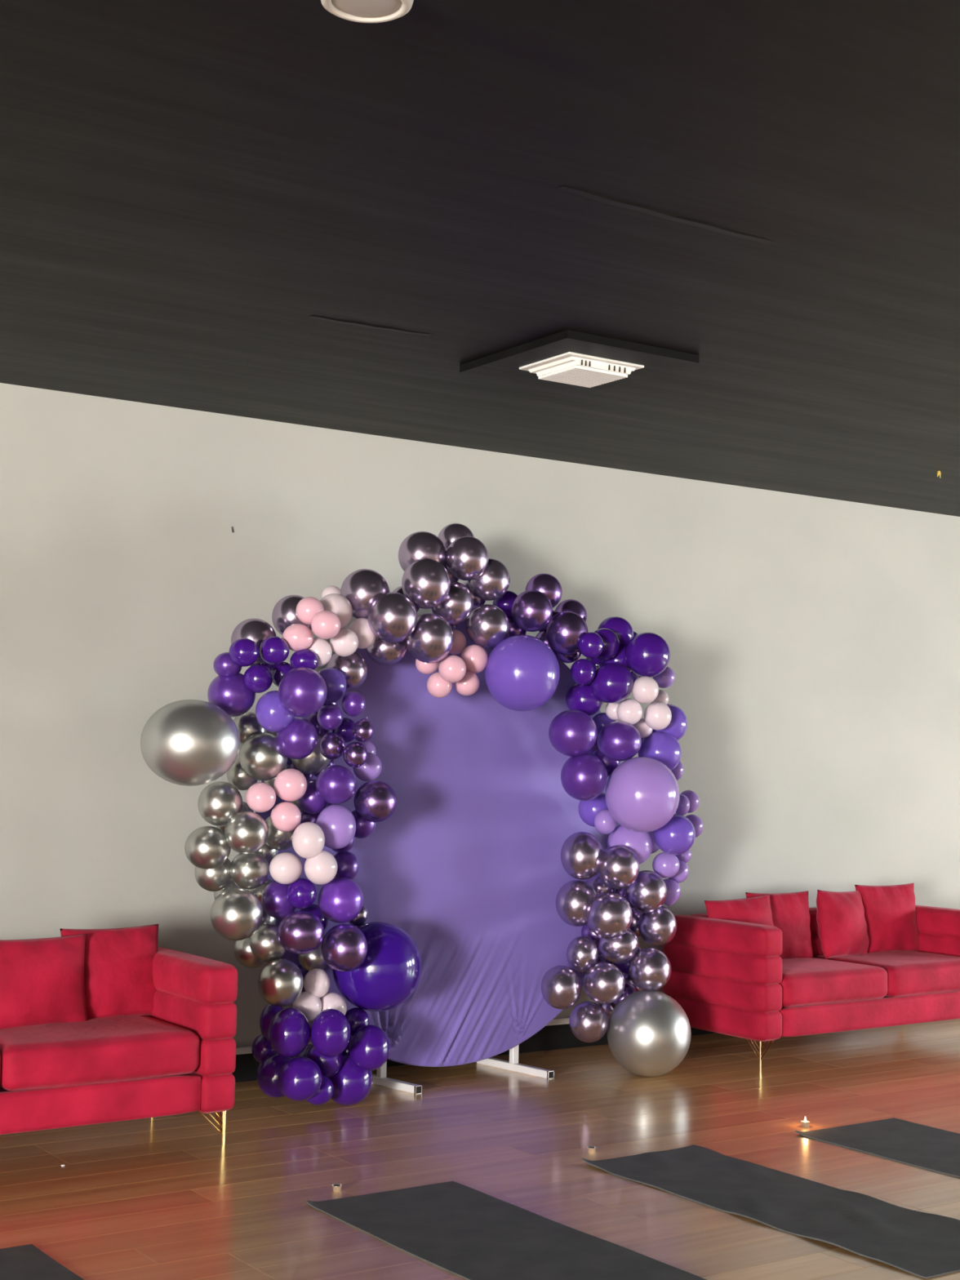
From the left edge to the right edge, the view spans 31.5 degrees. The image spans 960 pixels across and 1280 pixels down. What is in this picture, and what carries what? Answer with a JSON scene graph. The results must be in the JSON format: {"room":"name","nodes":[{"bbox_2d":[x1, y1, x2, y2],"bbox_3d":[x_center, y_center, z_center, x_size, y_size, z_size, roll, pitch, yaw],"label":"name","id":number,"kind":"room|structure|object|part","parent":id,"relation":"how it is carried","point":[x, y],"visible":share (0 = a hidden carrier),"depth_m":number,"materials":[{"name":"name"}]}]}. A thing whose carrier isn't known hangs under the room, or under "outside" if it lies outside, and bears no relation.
{"room":"event space","nodes":[
{"label":"event space","id":0,"kind":"room"},
{"bbox_2d":[0,0,959,516],"bbox_3d":[1.008,-1.679,0.456,24.400,0.155,15.850,4,-5,-34],"label":"ceiling","id":1,"kind":"structure","parent":0,"point":[291,211],"depth_m":5.21,"materials":[{"name":"black paint"}]},
{"bbox_2d":[320,0,413,22],"bbox_3d":[-0.244,-1.384,3.675,0.204,0.032,0.204,4,-5,-34],"label":"recessed light","id":2,"kind":"object","parent":1,"relation":"in","point":[356,11],"visible":1,"depth_m":3.70,"materials":[{"name":"white"}]},
{"bbox_2d":[459,329,698,393],"bbox_3d":[0.401,-1.114,7.027,0.670,0.081,0.745,4,-5,-34],"label":"ceiling vent","id":3,"kind":"object","parent":1,"relation":"in","point":[567,360],"visible":1,"depth_m":6.89,"materials":[{"name":"black paint"}]},
{"bbox_2d":[528,356,635,387],"bbox_3d":[0.418,-1.095,7.000,0.330,0.039,0.297,4,-5,-34],"label":"diffuser","id":4,"kind":"object","parent":3,"relation":"attached to","point":[584,371],"depth_m":6.93,"materials":[{"name":"white plastic"}]},
{"bbox_2d":[0,382,959,1041],"bbox_3d":[-3.427,0.276,6.792,24.000,3.008,0.210,4,-5,-34],"label":"wall","id":5,"kind":"structure","parent":0,"point":[813,642],"depth_m":8.80,"materials":[{"name":"paint"}]},
{"bbox_2d":[235,1016,569,1054],"bbox_3d":[-3.450,1.821,6.681,24.000,0.033,0.216,4,-5,-34],"label":"trim","id":6,"kind":"structure","parent":5,"relation":"attached to","point":[562,1020],"depth_m":8.34,"materials":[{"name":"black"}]},
{"bbox_2d":[235,1011,571,1046],"bbox_3d":[-3.458,1.793,6.696,24.000,0.032,0.184,4,-5,-34],"label":"trim","id":7,"kind":"structure","parent":5,"relation":"attached to","point":[246,1042],"depth_m":8.19,"materials":[{"name":"paint"}]},
{"bbox_2d":[231,1023,715,1082],"bbox_3d":[-3.452,1.903,6.677,24.000,0.130,0.212,4,-5,-34],"label":"baseboard","id":8,"kind":"structure","parent":5,"relation":"attached to","point":[559,1036],"depth_m":9.12,"materials":[{"name":"black"}]},
{"bbox_2d":[0,1018,959,1279],"bbox_3d":[0.955,1.635,0.223,24.400,0.100,15.850,4,-5,-34],"label":"floor","id":9,"kind":"structure","parent":0,"point":[162,1197],"depth_m":6.64,"materials":[{"name":"brown wood"}]},
{"bbox_2d":[0,1244,84,1279],"bbox_3d":[-1.176,1.843,4.491,0.613,0.015,1.720,4,-5,-34],"label":"yoga mat","id":10,"kind":"object","parent":9,"relation":"on","point":[25,1262],"visible":1,"depth_m":5.13,"materials":[{"name":"rubber"}]},
{"bbox_2d":[0,946,237,1146],"bbox_3d":[-1.966,1.622,6.565,1.909,0.722,0.809,4,-5,-34],"label":"sofa","id":11,"kind":"object","parent":9,"relation":"on","point":[180,1058],"visible":0.77,"depth_m":6.58,"materials":[{"name":"red fabric"}]},
{"bbox_2d":[0,1054,0,1080],"bbox_3d":[-2.252,1.574,6.284,0.809,0.185,0.658,4,-5,-34],"label":"seat cushion","id":12,"kind":"object","parent":11,"relation":"on","point":[0,1055],"depth_m":6.26,"materials":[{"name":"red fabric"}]},
{"bbox_2d":[0,933,88,1029],"bbox_3d":[-1.786,1.363,6.770,0.482,0.360,0.164,4,-5,-40],"label":"cushion","id":13,"kind":"object","parent":11,"relation":"on","point":[42,980],"visible":1,"depth_m":6.74,"materials":[{"name":"red fabric"}]},
{"bbox_2d":[0,1015,199,1090],"bbox_3d":[-1.594,1.613,6.731,0.810,0.186,0.657,4,-5,-34],"label":"seat cushion","id":14,"kind":"object","parent":11,"relation":"on","point":[134,1052],"depth_m":6.51,"materials":[{"name":"red fabric"}]},
{"bbox_3d":[-1.968,1.760,6.556,1.800,0.135,0.700,4,-5,-34],"label":"frame","id":15,"kind":"part","parent":11,"relation":"part of","materials":[{"name":"red fabric"}]},
{"bbox_3d":[-1.768,1.740,6.263,1.606,0.151,0.066,4,-5,-34],"label":"rail","id":16,"kind":"part","parent":11,"relation":"part of","materials":[{"name":"red fabric"}]},
{"bbox_2d":[60,924,158,1018],"bbox_3d":[-1.522,1.377,7.048,0.442,0.379,0.157,4,-5,-38],"label":"cushion","id":17,"kind":"object","parent":11,"relation":"on","point":[118,980],"visible":0.84,"depth_m":7.01,"materials":[{"name":"red fabric"}]},
{"bbox_3d":[-1.058,1.934,6.782,0.088,0.159,0.167,0,-4,11],"label":"leg","id":18,"kind":"part","parent":11,"relation":"part of","materials":[{"name":"gold metal"}]},
{"bbox_2d":[331,1183,342,1191],"bbox_3d":[-0.512,1.963,6.102,0.039,0.022,0.039,4,-5,-34],"label":"tealight","id":19,"kind":"object","parent":9,"relation":"on","point":[336,1187],"visible":1,"depth_m":6.09,"materials":[{"name":"white"}]},
{"bbox_2d":[140,523,703,1106],"bbox_3d":[-0.095,0.761,7.994,3.234,2.702,0.719,4,-5,-34],"label":"garland","id":20,"kind":"object","parent":9,"relation":"on","point":[375,966],"visible":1,"depth_m":7.70,"materials":[{"name":"purple rubber"}]},
{"bbox_2d":[255,617,621,1093],"bbox_3d":[-0.130,1.005,8.394,2.209,2.266,0.539,4,-5,-34],"label":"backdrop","id":21,"kind":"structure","parent":9,"relation":"on","point":[467,862],"depth_m":8.38,"materials":[{"name":"purple fabric"}]},
{"bbox_2d":[306,1181,706,1279],"bbox_3d":[0.132,1.925,5.372,0.616,0.016,1.720,4,-5,-34],"label":"yoga mat","id":22,"kind":"object","parent":9,"relation":"on","point":[467,1233],"visible":1,"depth_m":5.51,"materials":[{"name":"rubber"}]},
{"bbox_2d":[586,1146,596,1153],"bbox_3d":[0.444,2.025,6.764,0.039,0.022,0.039,4,-5,-34],"label":"tealight","id":23,"kind":"object","parent":9,"relation":"on","point":[591,1149],"visible":1,"depth_m":6.75,"materials":[{"name":"white"}]},
{"bbox_2d":[582,1144,959,1278],"bbox_3d":[1.109,1.982,6.030,0.576,0.025,1.700,4,-5,-34],"label":"yoga mat","id":24,"kind":"object","parent":9,"relation":"on","point":[924,1245],"visible":1,"depth_m":5.96,"materials":[{"name":"rubber"}]},
{"bbox_2d":[800,1116,809,1127],"bbox_3d":[1.397,2.068,7.317,0.039,0.044,0.039,4,-5,-34],"label":"tealight","id":25,"kind":"object","parent":9,"relation":"on","point":[805,1123],"visible":1,"depth_m":7.31,"materials":[{"name":"white wax"}]},
{"bbox_2d":[662,905,959,1069],"bbox_3d":[1.993,1.891,9.499,1.909,0.722,0.811,4,-5,-34],"label":"sofa","id":26,"kind":"object","parent":9,"relation":"on","point":[728,977],"visible":0.84,"depth_m":9.02,"materials":[{"name":"red fabric"}]},
{"bbox_2d":[704,893,779,956],"bbox_3d":[1.422,1.580,9.227,0.455,0.389,0.160,3,-5,-30],"label":"cushion","id":27,"kind":"object","parent":26,"relation":"on","point":[757,909],"visible":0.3,"depth_m":9.20,"materials":[{"name":"red fabric"}]},
{"bbox_3d":[1.440,2.112,8.754,0.129,0.159,0.128,4,-5,-34],"label":"leg","id":28,"kind":"part","parent":26,"relation":"part of","materials":[{"name":"gold metal"}]},
{"bbox_2d":[745,890,813,959],"bbox_3d":[1.674,1.596,9.495,0.432,0.381,0.141,3,-5,-29],"label":"cushion","id":29,"kind":"object","parent":26,"relation":"on","point":[790,913],"visible":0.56,"depth_m":9.48,"materials":[{"name":"red fabric"}]},
{"bbox_2d":[778,957,887,1007],"bbox_3d":[1.706,1.843,9.217,0.810,0.186,0.658,4,-5,-34],"label":"seat cushion","id":30,"kind":"object","parent":26,"relation":"on","point":[804,982],"depth_m":8.99,"materials":[{"name":"red fabric"}]},
{"bbox_2d":[816,889,869,958],"bbox_3d":[2.064,1.618,9.712,0.434,0.401,0.213,4,-5,-41],"label":"cushion","id":31,"kind":"object","parent":26,"relation":"on","point":[842,923],"visible":0.99,"depth_m":9.60,"materials":[{"name":"red fabric"}]},
{"bbox_3d":[2.190,2.009,9.197,1.606,0.151,0.066,4,-5,-34],"label":"rail","id":32,"kind":"part","parent":26,"relation":"part of","materials":[{"name":"red fabric"}]},
{"bbox_2d":[854,883,919,952],"bbox_3d":[2.390,1.631,9.970,0.461,0.401,0.145,3,-5,-28],"label":"cushion","id":33,"kind":"object","parent":26,"relation":"on","point":[890,911],"visible":0.91,"depth_m":9.92,"materials":[{"name":"red fabric"}]},
{"bbox_2d":[813,951,959,996],"bbox_3d":[2.362,1.884,9.661,0.808,0.185,0.661,4,-5,-34],"label":"seat cushion","id":34,"kind":"object","parent":26,"relation":"on","point":[908,973],"depth_m":9.40,"materials":[{"name":"red fabric"}]},
{"bbox_2d":[795,1117,959,1177],"bbox_3d":[2.053,2.043,6.630,0.607,0.017,1.700,4,-5,-34],"label":"yoga mat","id":35,"kind":"object","parent":9,"relation":"on","point":[922,1146],"visible":1,"depth_m":7.03,"materials":[{"name":"rubber"}]},
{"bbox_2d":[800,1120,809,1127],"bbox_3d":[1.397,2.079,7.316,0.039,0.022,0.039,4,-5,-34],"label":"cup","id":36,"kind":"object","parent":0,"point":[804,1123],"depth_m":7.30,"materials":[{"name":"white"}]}
]}

